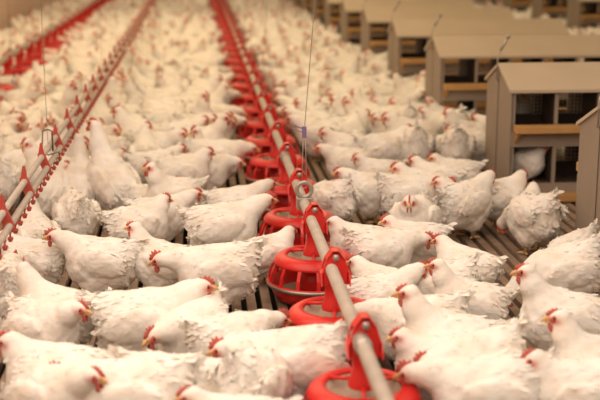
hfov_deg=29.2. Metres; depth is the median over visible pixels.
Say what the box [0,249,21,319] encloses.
hen
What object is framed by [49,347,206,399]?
hen
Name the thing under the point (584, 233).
hen
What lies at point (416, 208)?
hen
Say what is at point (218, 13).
pan
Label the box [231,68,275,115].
pan
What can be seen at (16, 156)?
hen
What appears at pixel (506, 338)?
hen
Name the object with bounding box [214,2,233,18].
pan
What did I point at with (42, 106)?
hen
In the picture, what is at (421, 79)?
hen
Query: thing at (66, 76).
hen
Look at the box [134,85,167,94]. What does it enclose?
hen
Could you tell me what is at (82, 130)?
hen
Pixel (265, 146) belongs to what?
pan
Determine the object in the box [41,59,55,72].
hen
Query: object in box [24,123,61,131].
hen
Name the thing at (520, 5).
box
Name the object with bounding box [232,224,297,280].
hen
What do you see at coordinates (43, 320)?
hen
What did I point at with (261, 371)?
hen
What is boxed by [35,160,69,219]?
hen
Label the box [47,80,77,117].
hen
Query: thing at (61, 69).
hen
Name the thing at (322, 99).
hen
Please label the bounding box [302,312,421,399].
pan
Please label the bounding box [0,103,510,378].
floor
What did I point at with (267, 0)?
cable
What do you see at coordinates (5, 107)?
hen
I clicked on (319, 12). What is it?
box
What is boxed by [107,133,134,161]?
hen
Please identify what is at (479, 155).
hen
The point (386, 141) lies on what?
hen
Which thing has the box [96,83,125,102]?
hen
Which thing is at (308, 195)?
cable
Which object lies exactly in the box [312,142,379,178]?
hen
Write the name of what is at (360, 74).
hen
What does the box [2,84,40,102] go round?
hen
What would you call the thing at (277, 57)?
hen
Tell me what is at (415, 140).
hen
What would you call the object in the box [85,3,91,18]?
pan
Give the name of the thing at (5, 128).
hen
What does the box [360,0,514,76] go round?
box
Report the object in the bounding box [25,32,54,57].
pan
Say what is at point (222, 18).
pan
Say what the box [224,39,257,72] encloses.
pan
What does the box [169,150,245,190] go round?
hen
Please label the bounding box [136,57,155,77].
hen
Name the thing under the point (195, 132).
hen
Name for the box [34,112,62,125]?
hen
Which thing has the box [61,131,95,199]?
hen
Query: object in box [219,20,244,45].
pan
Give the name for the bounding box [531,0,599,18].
box
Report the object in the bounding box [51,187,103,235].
hen
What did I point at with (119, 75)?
hen
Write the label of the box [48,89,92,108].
hen
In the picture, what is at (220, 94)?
hen
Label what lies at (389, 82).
hen
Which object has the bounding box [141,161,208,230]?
hen
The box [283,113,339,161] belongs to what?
hen
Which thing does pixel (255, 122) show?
pan
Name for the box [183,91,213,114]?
hen
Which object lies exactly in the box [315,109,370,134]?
hen
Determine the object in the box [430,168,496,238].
hen
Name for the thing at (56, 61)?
hen
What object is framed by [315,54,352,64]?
hen
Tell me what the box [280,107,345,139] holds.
hen
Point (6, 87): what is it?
pan
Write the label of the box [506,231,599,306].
hen
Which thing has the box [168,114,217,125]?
hen
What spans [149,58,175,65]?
hen
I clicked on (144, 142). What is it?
hen
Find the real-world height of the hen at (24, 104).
0.329 m
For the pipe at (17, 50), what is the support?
hanging from the cable
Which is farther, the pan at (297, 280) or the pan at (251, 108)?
the pan at (251, 108)
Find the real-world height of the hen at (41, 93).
0.323 m
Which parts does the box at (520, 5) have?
panel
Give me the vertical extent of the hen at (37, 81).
0.387 m
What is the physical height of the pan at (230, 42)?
0.428 m
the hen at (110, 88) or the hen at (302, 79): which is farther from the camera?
the hen at (302, 79)
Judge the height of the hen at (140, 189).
0.284 m
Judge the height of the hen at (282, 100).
0.346 m
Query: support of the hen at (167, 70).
on the floor slats
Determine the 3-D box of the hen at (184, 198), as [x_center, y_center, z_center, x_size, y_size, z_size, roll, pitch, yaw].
[-0.701,0.086,5.910,0.431,0.302,0.220,-3,13,-11]
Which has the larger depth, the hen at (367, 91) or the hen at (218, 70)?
the hen at (218, 70)
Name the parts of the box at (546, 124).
roof panel, panel, latch rod, roof panel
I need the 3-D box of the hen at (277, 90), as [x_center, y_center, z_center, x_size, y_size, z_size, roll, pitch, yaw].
[-0.012,-0.777,9.606,0.490,0.344,0.251,4,13,16]
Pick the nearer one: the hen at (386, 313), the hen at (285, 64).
the hen at (386, 313)
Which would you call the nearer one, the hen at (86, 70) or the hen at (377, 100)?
the hen at (377, 100)
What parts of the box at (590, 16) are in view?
panel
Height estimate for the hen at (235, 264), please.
0.340 m
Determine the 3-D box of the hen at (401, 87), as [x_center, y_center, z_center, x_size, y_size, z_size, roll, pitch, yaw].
[1.004,-0.883,9.866,0.427,0.434,0.273,2,13,7]
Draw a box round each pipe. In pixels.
[0,0,97,64]
[220,1,393,399]
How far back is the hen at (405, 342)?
3.78 m
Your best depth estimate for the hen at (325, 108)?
8.81 m
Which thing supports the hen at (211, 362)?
on the floor slats
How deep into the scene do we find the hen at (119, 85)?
9.50 m
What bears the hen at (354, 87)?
on the floor slats
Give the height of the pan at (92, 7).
0.428 m
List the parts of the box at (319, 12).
panel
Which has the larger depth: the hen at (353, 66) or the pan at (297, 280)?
the hen at (353, 66)
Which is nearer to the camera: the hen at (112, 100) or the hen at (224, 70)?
the hen at (112, 100)
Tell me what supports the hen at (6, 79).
on the floor slats
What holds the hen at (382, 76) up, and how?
on the floor slats
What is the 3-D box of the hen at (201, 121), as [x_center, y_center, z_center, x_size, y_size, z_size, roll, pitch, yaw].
[-0.861,-0.421,8.041,0.490,0.343,0.251,-3,13,-13]
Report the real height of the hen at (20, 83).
0.337 m
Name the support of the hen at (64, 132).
on the floor slats
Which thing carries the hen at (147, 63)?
on the floor slats
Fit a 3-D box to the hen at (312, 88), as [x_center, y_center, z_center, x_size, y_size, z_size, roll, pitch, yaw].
[0.048,-0.879,9.859,0.459,0.429,0.266,-4,13,-17]
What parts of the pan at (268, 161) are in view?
dish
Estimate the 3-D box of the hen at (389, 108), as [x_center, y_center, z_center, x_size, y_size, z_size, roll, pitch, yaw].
[0.642,-0.612,8.834,0.443,0.366,0.248,6,14,25]
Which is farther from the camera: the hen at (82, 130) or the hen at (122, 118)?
the hen at (122, 118)
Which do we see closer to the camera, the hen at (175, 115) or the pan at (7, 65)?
the hen at (175, 115)
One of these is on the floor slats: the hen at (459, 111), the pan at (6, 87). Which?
the hen at (459, 111)
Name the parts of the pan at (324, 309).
dish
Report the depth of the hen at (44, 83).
10.23 m
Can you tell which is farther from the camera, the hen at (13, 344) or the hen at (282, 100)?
the hen at (282, 100)
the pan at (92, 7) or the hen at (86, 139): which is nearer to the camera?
the hen at (86, 139)
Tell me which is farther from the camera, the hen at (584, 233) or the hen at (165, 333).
the hen at (584, 233)
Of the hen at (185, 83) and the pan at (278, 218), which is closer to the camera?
the pan at (278, 218)
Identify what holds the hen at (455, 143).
on the floor slats
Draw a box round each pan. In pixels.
[0,52,22,76]
[0,71,14,101]
[12,44,31,73]
[14,38,46,65]
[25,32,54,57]
[33,27,60,50]
[50,23,66,45]
[58,19,74,39]
[64,12,83,29]
[64,15,79,32]
[75,9,85,23]
[80,6,86,22]
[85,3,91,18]
[89,1,96,15]
[93,0,97,10]
[213,0,232,18]
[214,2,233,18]
[216,5,235,20]
[217,7,236,29]
[218,10,239,31]
[218,13,241,35]
[218,17,244,41]
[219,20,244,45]
[222,29,238,57]
[222,33,254,66]
[223,24,246,50]
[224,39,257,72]
[228,45,257,82]
[230,59,270,104]
[231,51,263,91]
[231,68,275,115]
[236,90,291,140]
[237,78,283,130]
[243,104,299,168]
[244,121,310,183]
[257,168,331,245]
[261,142,315,218]
[266,202,352,304]
[286,247,378,366]
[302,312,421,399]
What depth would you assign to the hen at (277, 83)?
10.51 m
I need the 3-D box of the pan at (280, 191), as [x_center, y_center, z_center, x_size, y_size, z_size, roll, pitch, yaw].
[-0.073,-0.112,6.484,0.421,0.428,0.421,-7,14,-27]
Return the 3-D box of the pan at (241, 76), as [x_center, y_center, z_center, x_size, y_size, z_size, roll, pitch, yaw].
[-0.543,-1.284,11.630,0.421,0.428,0.421,-7,14,-27]
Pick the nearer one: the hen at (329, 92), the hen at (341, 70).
the hen at (329, 92)
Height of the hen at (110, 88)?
0.509 m
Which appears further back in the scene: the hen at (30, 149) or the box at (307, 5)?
the box at (307, 5)
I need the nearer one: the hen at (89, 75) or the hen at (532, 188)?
the hen at (532, 188)
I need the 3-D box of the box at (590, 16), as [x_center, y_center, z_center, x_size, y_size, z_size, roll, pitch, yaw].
[4.797,-2.771,16.935,1.630,0.980,0.740,-1,13,-5]
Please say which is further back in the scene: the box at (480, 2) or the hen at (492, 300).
the box at (480, 2)
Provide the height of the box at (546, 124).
0.980 m
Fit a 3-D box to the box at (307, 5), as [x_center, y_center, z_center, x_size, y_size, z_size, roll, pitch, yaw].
[0.841,-3.473,20.018,1.630,0.980,0.740,-1,13,-5]
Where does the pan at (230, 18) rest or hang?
on the floor slats
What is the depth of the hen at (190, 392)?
3.30 m
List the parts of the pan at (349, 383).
dish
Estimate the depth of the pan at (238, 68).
12.30 m
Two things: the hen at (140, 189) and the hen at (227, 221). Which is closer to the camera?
the hen at (227, 221)
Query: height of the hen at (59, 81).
0.356 m
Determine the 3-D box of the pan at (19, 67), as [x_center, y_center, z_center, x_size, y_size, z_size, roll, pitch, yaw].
[-2.848,-1.363,11.682,0.421,0.428,0.421,4,13,17]
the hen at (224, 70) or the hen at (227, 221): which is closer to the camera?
the hen at (227, 221)
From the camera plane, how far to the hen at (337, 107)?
8.71 m
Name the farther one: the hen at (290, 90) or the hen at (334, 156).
the hen at (290, 90)
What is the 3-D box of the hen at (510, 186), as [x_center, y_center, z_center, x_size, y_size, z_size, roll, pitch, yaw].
[1.085,-0.007,6.291,0.397,0.315,0.234,-4,13,-17]
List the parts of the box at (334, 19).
panel, roof panel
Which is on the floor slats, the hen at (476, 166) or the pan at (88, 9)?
the hen at (476, 166)
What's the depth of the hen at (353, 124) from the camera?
7.91 m
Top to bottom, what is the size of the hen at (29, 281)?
0.380 m
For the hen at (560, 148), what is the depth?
7.60 m
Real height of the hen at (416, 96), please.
0.339 m
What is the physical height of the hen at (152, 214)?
0.325 m
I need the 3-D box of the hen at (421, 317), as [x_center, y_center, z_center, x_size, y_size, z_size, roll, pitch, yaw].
[0.527,0.478,3.951,0.436,0.408,0.252,-1,13,-3]
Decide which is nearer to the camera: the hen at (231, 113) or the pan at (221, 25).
the hen at (231, 113)
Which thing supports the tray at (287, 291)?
on the pan at (297, 280)
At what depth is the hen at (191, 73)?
11.00 m
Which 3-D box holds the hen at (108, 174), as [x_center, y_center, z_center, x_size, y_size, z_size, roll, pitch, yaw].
[-1.014,-0.156,6.354,0.300,0.577,0.446,-9,15,-34]
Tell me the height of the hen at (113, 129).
0.361 m
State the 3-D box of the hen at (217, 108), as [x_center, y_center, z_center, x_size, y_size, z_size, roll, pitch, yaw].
[-0.637,-0.626,8.991,0.486,0.322,0.248,3,13,11]
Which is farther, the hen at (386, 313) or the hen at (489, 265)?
the hen at (489, 265)
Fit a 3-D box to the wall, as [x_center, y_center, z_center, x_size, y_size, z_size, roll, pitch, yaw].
[-4.551,-3.468,15.784,0.100,3.550,39.000,-1,13,-5]
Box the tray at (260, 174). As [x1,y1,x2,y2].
[245,169,310,183]
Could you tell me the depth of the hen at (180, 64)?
11.89 m
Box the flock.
[0,0,599,68]
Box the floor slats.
[0,6,599,391]
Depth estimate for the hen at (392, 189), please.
6.22 m
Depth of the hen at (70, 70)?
11.33 m
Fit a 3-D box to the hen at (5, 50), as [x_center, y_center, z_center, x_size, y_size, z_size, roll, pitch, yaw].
[-3.014,-1.353,11.990,0.256,0.408,0.401,-9,16,-35]
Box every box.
[293,0,322,14]
[301,0,338,24]
[312,0,360,34]
[324,0,374,45]
[339,0,473,53]
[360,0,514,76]
[386,1,570,107]
[424,13,599,115]
[478,0,501,5]
[484,34,599,201]
[502,0,562,11]
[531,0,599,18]
[566,0,599,28]
[575,97,599,232]
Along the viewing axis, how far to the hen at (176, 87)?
9.62 m
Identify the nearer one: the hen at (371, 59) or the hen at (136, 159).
the hen at (136, 159)
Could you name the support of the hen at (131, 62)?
on the floor slats
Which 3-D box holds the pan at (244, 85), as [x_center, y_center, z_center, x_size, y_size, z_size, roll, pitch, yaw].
[-0.476,-1.117,10.895,0.421,0.428,0.421,-7,14,-27]
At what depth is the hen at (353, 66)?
11.24 m
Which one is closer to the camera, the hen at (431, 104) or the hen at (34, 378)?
the hen at (34, 378)
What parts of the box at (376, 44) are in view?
panel, roof panel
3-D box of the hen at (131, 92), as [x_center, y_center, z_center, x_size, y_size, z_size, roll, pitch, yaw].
[-1.251,-0.771,9.266,0.373,0.482,0.250,-2,13,-7]
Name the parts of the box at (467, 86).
roof panel, panel, latch rod, roof panel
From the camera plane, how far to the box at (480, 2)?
22.11 m
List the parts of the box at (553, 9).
panel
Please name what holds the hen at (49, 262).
on the floor slats
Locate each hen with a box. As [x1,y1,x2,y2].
[0,50,15,67]
[0,74,18,84]
[0,87,48,100]
[0,100,12,115]
[0,111,27,133]
[0,118,23,132]
[0,120,16,135]
[0,125,57,195]
[0,138,15,154]
[0,157,21,211]
[0,229,65,283]
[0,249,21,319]
[0,290,92,344]
[0,330,122,384]
[0,353,107,399]
[1,118,47,148]
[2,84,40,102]
[3,77,41,92]
[9,98,35,109]
[9,107,36,116]
[11,68,34,88]
[15,79,51,95]
[16,196,60,238]
[16,256,94,344]
[18,107,42,132]
[20,137,70,184]
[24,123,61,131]
[25,94,52,116]
[27,79,54,87]
[30,135,89,156]
[32,61,54,78]
[32,74,53,81]
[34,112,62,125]
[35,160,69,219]
[37,86,64,103]
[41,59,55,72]
[42,227,149,292]
[47,55,60,66]
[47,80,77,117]
[47,82,65,92]
[48,58,68,78]
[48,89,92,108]
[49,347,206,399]
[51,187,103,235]
[52,79,90,103]
[54,77,72,85]
[58,72,82,101]
[60,55,94,66]
[60,106,77,139]
[61,117,104,124]
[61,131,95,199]
[62,74,86,79]
[67,65,92,74]
[70,61,96,75]
[70,148,125,158]
[75,275,218,351]
[77,121,90,155]
[85,72,97,82]
[85,117,141,222]
[87,74,116,116]
[87,123,123,136]
[90,96,115,124]
[92,64,109,73]
[93,53,133,66]
[94,192,172,239]
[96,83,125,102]
[104,93,139,112]
[106,344,221,391]
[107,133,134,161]
[109,106,174,141]
[114,73,122,82]
[115,67,124,81]
[116,63,131,80]
[116,81,123,94]
[117,103,145,117]
[120,45,134,72]
[120,76,142,104]
[121,187,204,241]
[122,82,142,94]
[122,144,188,183]
[123,220,189,286]
[124,175,178,198]
[127,59,149,78]
[127,120,163,151]
[127,127,188,148]
[128,67,154,87]
[128,114,154,123]
[130,49,155,74]
[132,54,171,71]
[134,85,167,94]
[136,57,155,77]
[136,93,169,114]
[139,100,185,122]
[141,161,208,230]
[142,278,228,353]
[143,86,185,106]
[144,146,215,189]
[145,64,189,81]
[147,231,268,307]
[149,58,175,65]
[153,72,172,87]
[155,63,177,73]
[155,75,183,97]
[155,115,210,128]
[160,94,199,102]
[162,77,188,88]
[163,64,176,75]
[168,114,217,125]
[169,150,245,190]
[172,111,238,128]
[172,191,278,245]
[173,59,206,70]
[174,81,232,104]
[174,113,232,139]
[174,125,203,145]
[174,385,303,399]
[175,75,223,95]
[177,308,291,357]
[179,68,222,80]
[179,136,260,187]
[182,54,228,65]
[183,79,232,91]
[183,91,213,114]
[188,67,209,85]
[188,71,236,84]
[188,99,247,115]
[188,111,235,139]
[189,110,249,139]
[190,74,208,85]
[190,84,242,104]
[192,65,232,73]
[195,345,293,398]
[201,176,278,221]
[206,318,349,399]
[208,65,221,73]
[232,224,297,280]
[256,65,297,92]
[268,71,313,95]
[271,53,292,68]
[271,86,325,96]
[272,78,316,87]
[272,94,328,138]
[275,103,331,143]
[278,59,320,70]
[280,80,328,102]
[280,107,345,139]
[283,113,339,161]
[285,57,319,66]
[292,98,344,114]
[295,58,337,78]
[296,72,330,93]
[297,71,342,86]
[311,173,362,221]
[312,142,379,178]
[313,54,328,70]
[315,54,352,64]
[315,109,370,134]
[317,127,363,160]
[318,81,361,96]
[318,96,333,113]
[319,111,366,143]
[320,69,361,93]
[323,63,345,70]
[324,88,383,100]
[325,215,402,249]
[327,95,380,113]
[330,51,365,67]
[330,55,360,81]
[331,166,392,223]
[335,80,372,89]
[338,226,432,268]
[339,69,380,81]
[340,72,367,87]
[341,96,394,132]
[342,286,475,361]
[345,260,428,299]
[346,253,397,277]
[349,89,386,111]
[350,124,411,160]
[350,153,407,173]
[351,72,370,76]
[359,67,387,75]
[360,86,381,95]
[363,49,387,67]
[363,69,392,78]
[365,51,387,66]
[367,74,394,96]
[369,113,419,132]
[370,96,424,105]
[371,64,408,77]
[371,90,424,101]
[372,100,412,114]
[372,171,456,214]
[377,214,457,263]
[378,71,390,80]
[379,74,417,86]
[379,111,445,151]
[386,326,455,399]
[387,97,425,110]
[388,161,463,180]
[389,99,423,119]
[389,189,446,223]
[391,283,516,336]
[392,342,560,399]
[393,71,416,95]
[395,120,434,166]
[406,154,471,182]
[407,70,425,85]
[413,309,531,361]
[414,75,425,103]
[416,252,482,294]
[418,107,470,120]
[423,257,519,319]
[425,96,475,116]
[426,152,488,179]
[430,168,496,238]
[430,176,499,231]
[430,233,507,282]
[433,103,470,133]
[434,121,476,159]
[442,106,485,130]
[443,124,485,160]
[469,113,485,122]
[487,169,528,227]
[496,187,569,254]
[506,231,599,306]
[510,180,540,200]
[510,262,599,351]
[513,147,549,179]
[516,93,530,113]
[520,347,599,399]
[540,307,599,361]
[547,219,599,255]
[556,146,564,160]
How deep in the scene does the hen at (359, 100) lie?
9.03 m
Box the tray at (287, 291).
[267,269,324,304]
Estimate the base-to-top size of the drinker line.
0.205 m
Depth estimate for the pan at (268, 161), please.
7.17 m
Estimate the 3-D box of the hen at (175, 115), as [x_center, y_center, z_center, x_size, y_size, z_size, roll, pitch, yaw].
[-0.695,-0.501,8.440,0.489,0.324,0.250,-2,13,-7]
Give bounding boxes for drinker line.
[0,0,154,259]
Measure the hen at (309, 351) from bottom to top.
0.340 m
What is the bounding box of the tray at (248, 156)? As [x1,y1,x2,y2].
[244,148,299,168]
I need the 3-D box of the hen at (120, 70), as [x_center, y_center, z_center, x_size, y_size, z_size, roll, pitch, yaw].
[-1.685,-0.995,10.350,0.268,0.437,0.469,-8,15,-32]
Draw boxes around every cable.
[8,2,13,57]
[41,9,51,150]
[262,0,267,94]
[293,2,314,209]
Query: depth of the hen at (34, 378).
3.44 m
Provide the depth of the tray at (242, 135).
8.69 m
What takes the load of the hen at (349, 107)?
on the floor slats
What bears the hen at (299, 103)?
on the floor slats
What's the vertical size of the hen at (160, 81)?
0.401 m
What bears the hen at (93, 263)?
on the floor slats
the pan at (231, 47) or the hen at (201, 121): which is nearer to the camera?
the hen at (201, 121)
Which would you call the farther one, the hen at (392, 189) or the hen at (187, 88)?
the hen at (187, 88)
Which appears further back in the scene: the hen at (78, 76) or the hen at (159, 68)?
the hen at (159, 68)
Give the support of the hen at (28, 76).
on the floor slats
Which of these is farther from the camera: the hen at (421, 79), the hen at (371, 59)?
the hen at (371, 59)
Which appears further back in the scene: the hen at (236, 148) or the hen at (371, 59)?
the hen at (371, 59)
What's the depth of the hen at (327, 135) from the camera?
7.53 m
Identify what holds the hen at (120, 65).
on the floor slats
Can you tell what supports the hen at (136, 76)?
on the floor slats
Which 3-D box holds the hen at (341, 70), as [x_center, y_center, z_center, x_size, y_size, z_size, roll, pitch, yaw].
[0.545,-1.020,10.649,0.504,0.353,0.258,12,18,43]
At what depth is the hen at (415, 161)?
6.66 m
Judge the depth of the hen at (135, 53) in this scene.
10.98 m
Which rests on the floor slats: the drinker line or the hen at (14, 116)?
the hen at (14, 116)
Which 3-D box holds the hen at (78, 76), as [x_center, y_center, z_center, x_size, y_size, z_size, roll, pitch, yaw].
[-1.866,-0.798,9.316,0.267,0.513,0.397,-6,14,-26]
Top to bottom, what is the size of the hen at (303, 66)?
0.431 m
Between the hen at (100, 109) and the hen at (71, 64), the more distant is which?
the hen at (71, 64)
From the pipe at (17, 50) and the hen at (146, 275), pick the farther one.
the pipe at (17, 50)
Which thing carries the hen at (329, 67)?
on the floor slats
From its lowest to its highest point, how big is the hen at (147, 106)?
0.383 m
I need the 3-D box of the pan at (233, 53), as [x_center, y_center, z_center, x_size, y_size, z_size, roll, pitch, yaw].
[-0.744,-1.787,13.835,0.421,0.428,0.421,-7,14,-27]
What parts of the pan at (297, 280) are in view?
dish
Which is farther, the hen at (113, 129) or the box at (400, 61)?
the box at (400, 61)
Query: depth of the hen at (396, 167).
6.38 m
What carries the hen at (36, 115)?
on the floor slats
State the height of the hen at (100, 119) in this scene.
0.336 m
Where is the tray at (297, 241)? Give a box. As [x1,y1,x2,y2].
[258,227,329,245]
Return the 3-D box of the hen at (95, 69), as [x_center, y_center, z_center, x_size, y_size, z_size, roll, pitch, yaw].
[-1.972,-1.200,11.442,0.261,0.352,0.444,-12,18,-43]
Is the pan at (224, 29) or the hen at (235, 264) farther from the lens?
the pan at (224, 29)
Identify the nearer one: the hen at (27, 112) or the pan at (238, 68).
the hen at (27, 112)
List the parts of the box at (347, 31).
panel, roof panel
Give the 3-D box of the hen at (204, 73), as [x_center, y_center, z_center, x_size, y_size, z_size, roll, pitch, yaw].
[-0.952,-1.078,10.820,0.241,0.390,0.417,-8,15,-31]
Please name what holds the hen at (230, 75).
on the floor slats
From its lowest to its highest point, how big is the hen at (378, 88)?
0.388 m
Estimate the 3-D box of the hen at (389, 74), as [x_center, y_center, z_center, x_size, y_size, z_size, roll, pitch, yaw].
[0.713,-1.053,10.837,0.476,0.334,0.244,-10,16,-36]
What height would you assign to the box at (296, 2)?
0.980 m
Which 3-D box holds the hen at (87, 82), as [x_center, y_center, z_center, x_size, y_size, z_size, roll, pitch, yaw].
[-1.891,-0.796,9.582,0.241,0.392,0.419,10,16,37]
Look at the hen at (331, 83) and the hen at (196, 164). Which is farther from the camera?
the hen at (331, 83)
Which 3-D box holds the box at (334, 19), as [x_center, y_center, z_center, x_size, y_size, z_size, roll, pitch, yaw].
[1.173,-2.646,16.386,1.630,0.980,0.740,-1,13,-5]
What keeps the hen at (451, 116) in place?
on the floor slats
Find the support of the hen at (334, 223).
on the floor slats
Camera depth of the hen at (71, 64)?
11.64 m
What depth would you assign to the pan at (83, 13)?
18.25 m
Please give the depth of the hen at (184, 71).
10.56 m
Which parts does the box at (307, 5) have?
panel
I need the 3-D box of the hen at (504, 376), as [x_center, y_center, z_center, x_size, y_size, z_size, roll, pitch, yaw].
[0.540,0.606,3.541,0.513,0.340,0.262,0,13,1]
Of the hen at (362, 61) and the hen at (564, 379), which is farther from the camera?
the hen at (362, 61)
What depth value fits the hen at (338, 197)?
6.03 m
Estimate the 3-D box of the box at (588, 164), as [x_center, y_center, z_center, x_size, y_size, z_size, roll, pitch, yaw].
[2.176,-0.143,5.402,1.630,0.980,0.740,-1,13,-5]
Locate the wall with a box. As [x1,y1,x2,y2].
[0,0,60,31]
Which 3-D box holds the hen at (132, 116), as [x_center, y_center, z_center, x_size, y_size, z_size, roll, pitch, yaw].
[-1.123,-0.474,8.226,0.442,0.365,0.248,6,14,23]
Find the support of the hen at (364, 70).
on the floor slats
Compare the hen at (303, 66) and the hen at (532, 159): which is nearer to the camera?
the hen at (532, 159)
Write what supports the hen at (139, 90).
on the floor slats
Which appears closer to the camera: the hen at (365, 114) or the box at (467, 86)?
the hen at (365, 114)
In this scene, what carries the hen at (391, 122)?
on the floor slats
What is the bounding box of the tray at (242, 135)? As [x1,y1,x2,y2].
[237,131,290,138]
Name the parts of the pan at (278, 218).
dish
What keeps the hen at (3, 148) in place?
on the floor slats
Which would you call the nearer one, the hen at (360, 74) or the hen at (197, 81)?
the hen at (197, 81)
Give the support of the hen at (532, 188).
on the floor slats
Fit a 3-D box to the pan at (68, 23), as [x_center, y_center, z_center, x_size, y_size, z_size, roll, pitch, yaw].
[-3.251,-2.368,16.093,0.421,0.428,0.421,4,13,17]
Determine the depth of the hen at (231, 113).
7.87 m
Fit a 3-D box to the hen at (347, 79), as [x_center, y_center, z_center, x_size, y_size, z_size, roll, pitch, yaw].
[0.510,-0.961,10.358,0.273,0.368,0.463,-7,15,-28]
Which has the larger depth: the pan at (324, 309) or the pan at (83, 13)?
the pan at (83, 13)
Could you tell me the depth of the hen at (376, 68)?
11.30 m
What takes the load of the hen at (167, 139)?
on the floor slats
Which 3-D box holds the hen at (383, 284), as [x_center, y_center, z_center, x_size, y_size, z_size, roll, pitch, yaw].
[0.325,0.398,4.541,0.431,0.302,0.220,-5,14,-23]
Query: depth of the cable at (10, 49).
11.13 m
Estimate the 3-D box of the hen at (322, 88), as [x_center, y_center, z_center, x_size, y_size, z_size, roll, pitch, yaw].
[0.342,-0.816,9.685,0.395,0.384,0.245,-2,13,-7]
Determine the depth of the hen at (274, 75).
10.64 m
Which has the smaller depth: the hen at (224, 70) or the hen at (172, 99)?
the hen at (172, 99)
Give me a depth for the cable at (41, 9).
5.55 m
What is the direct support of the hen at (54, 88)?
on the floor slats
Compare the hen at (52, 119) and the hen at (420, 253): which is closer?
the hen at (420, 253)
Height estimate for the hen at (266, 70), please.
0.353 m
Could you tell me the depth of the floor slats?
6.01 m
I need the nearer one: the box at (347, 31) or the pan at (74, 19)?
the box at (347, 31)
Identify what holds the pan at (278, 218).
on the floor slats
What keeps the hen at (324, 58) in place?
on the floor slats
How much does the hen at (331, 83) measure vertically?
0.439 m
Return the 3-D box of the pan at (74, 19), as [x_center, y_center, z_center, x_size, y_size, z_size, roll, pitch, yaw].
[-3.318,-2.535,16.828,0.421,0.428,0.421,4,13,17]
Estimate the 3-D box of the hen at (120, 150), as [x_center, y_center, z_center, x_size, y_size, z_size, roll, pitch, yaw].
[-1.241,-0.178,7.112,0.358,0.284,0.211,-3,13,-12]
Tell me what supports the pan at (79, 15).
attached to the pipe at (17, 50)
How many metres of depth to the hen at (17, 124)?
7.89 m
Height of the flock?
0.517 m
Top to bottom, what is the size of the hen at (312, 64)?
0.358 m
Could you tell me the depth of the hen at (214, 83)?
9.64 m
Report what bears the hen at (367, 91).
on the floor slats
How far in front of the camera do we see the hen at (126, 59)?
11.54 m
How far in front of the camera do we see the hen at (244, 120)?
8.56 m
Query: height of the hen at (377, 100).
0.331 m
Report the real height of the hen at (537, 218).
0.376 m
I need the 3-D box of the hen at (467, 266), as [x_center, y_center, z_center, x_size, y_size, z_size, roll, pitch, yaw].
[0.527,0.351,4.668,0.410,0.338,0.230,4,13,18]
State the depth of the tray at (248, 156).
7.92 m
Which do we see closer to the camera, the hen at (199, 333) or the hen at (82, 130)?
the hen at (199, 333)
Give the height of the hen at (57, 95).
0.320 m
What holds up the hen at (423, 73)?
on the floor slats
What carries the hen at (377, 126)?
on the floor slats
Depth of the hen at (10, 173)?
6.51 m
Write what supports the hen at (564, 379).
on the floor slats
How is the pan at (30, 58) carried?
attached to the pipe at (17, 50)
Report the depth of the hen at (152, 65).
11.61 m
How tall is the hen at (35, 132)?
0.431 m
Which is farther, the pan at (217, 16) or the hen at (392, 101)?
the pan at (217, 16)
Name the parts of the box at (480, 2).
panel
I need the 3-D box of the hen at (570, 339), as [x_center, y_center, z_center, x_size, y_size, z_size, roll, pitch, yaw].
[0.984,0.538,3.707,0.427,0.400,0.247,0,13,1]
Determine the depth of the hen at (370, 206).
6.34 m
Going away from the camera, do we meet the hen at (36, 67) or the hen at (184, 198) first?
the hen at (184, 198)
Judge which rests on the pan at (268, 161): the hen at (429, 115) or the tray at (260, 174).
the tray at (260, 174)
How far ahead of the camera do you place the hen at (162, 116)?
8.41 m
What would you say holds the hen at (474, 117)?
on the floor slats
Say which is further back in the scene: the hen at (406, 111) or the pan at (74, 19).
the pan at (74, 19)
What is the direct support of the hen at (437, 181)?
on the floor slats
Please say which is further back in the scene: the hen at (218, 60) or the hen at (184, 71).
the hen at (218, 60)
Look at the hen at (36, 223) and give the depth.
5.39 m
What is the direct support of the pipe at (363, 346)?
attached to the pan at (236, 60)
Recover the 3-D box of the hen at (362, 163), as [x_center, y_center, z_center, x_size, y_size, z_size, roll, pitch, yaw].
[0.481,-0.153,7.000,0.358,0.284,0.211,0,13,-1]
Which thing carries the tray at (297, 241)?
on the pan at (278, 218)
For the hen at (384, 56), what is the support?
on the floor slats
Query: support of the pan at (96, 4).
attached to the pipe at (17, 50)
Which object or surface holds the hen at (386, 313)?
on the floor slats
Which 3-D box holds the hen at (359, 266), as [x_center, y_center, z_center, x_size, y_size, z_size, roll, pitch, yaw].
[0.352,0.369,4.709,0.358,0.284,0.211,7,14,27]
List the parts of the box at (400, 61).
panel, latch rod, roof panel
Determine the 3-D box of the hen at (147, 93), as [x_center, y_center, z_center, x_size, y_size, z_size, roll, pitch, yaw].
[-1.046,-0.692,9.080,0.404,0.410,0.258,2,13,7]
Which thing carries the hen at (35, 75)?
on the floor slats
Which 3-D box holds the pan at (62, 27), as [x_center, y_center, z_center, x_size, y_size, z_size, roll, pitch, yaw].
[-3.184,-2.200,15.357,0.421,0.428,0.421,-7,14,-27]
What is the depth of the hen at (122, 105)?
8.37 m
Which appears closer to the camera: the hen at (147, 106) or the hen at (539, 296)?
the hen at (539, 296)
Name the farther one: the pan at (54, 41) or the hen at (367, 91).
the pan at (54, 41)
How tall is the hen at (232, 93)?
0.312 m
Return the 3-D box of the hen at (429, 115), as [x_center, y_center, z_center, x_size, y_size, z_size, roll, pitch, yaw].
[1.073,-0.535,8.572,0.417,0.331,0.246,1,13,5]
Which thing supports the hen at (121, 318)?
on the floor slats
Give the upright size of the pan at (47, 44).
0.428 m
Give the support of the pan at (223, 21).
on the floor slats
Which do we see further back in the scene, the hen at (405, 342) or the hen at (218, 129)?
the hen at (218, 129)
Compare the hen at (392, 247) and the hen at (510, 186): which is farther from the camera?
the hen at (510, 186)

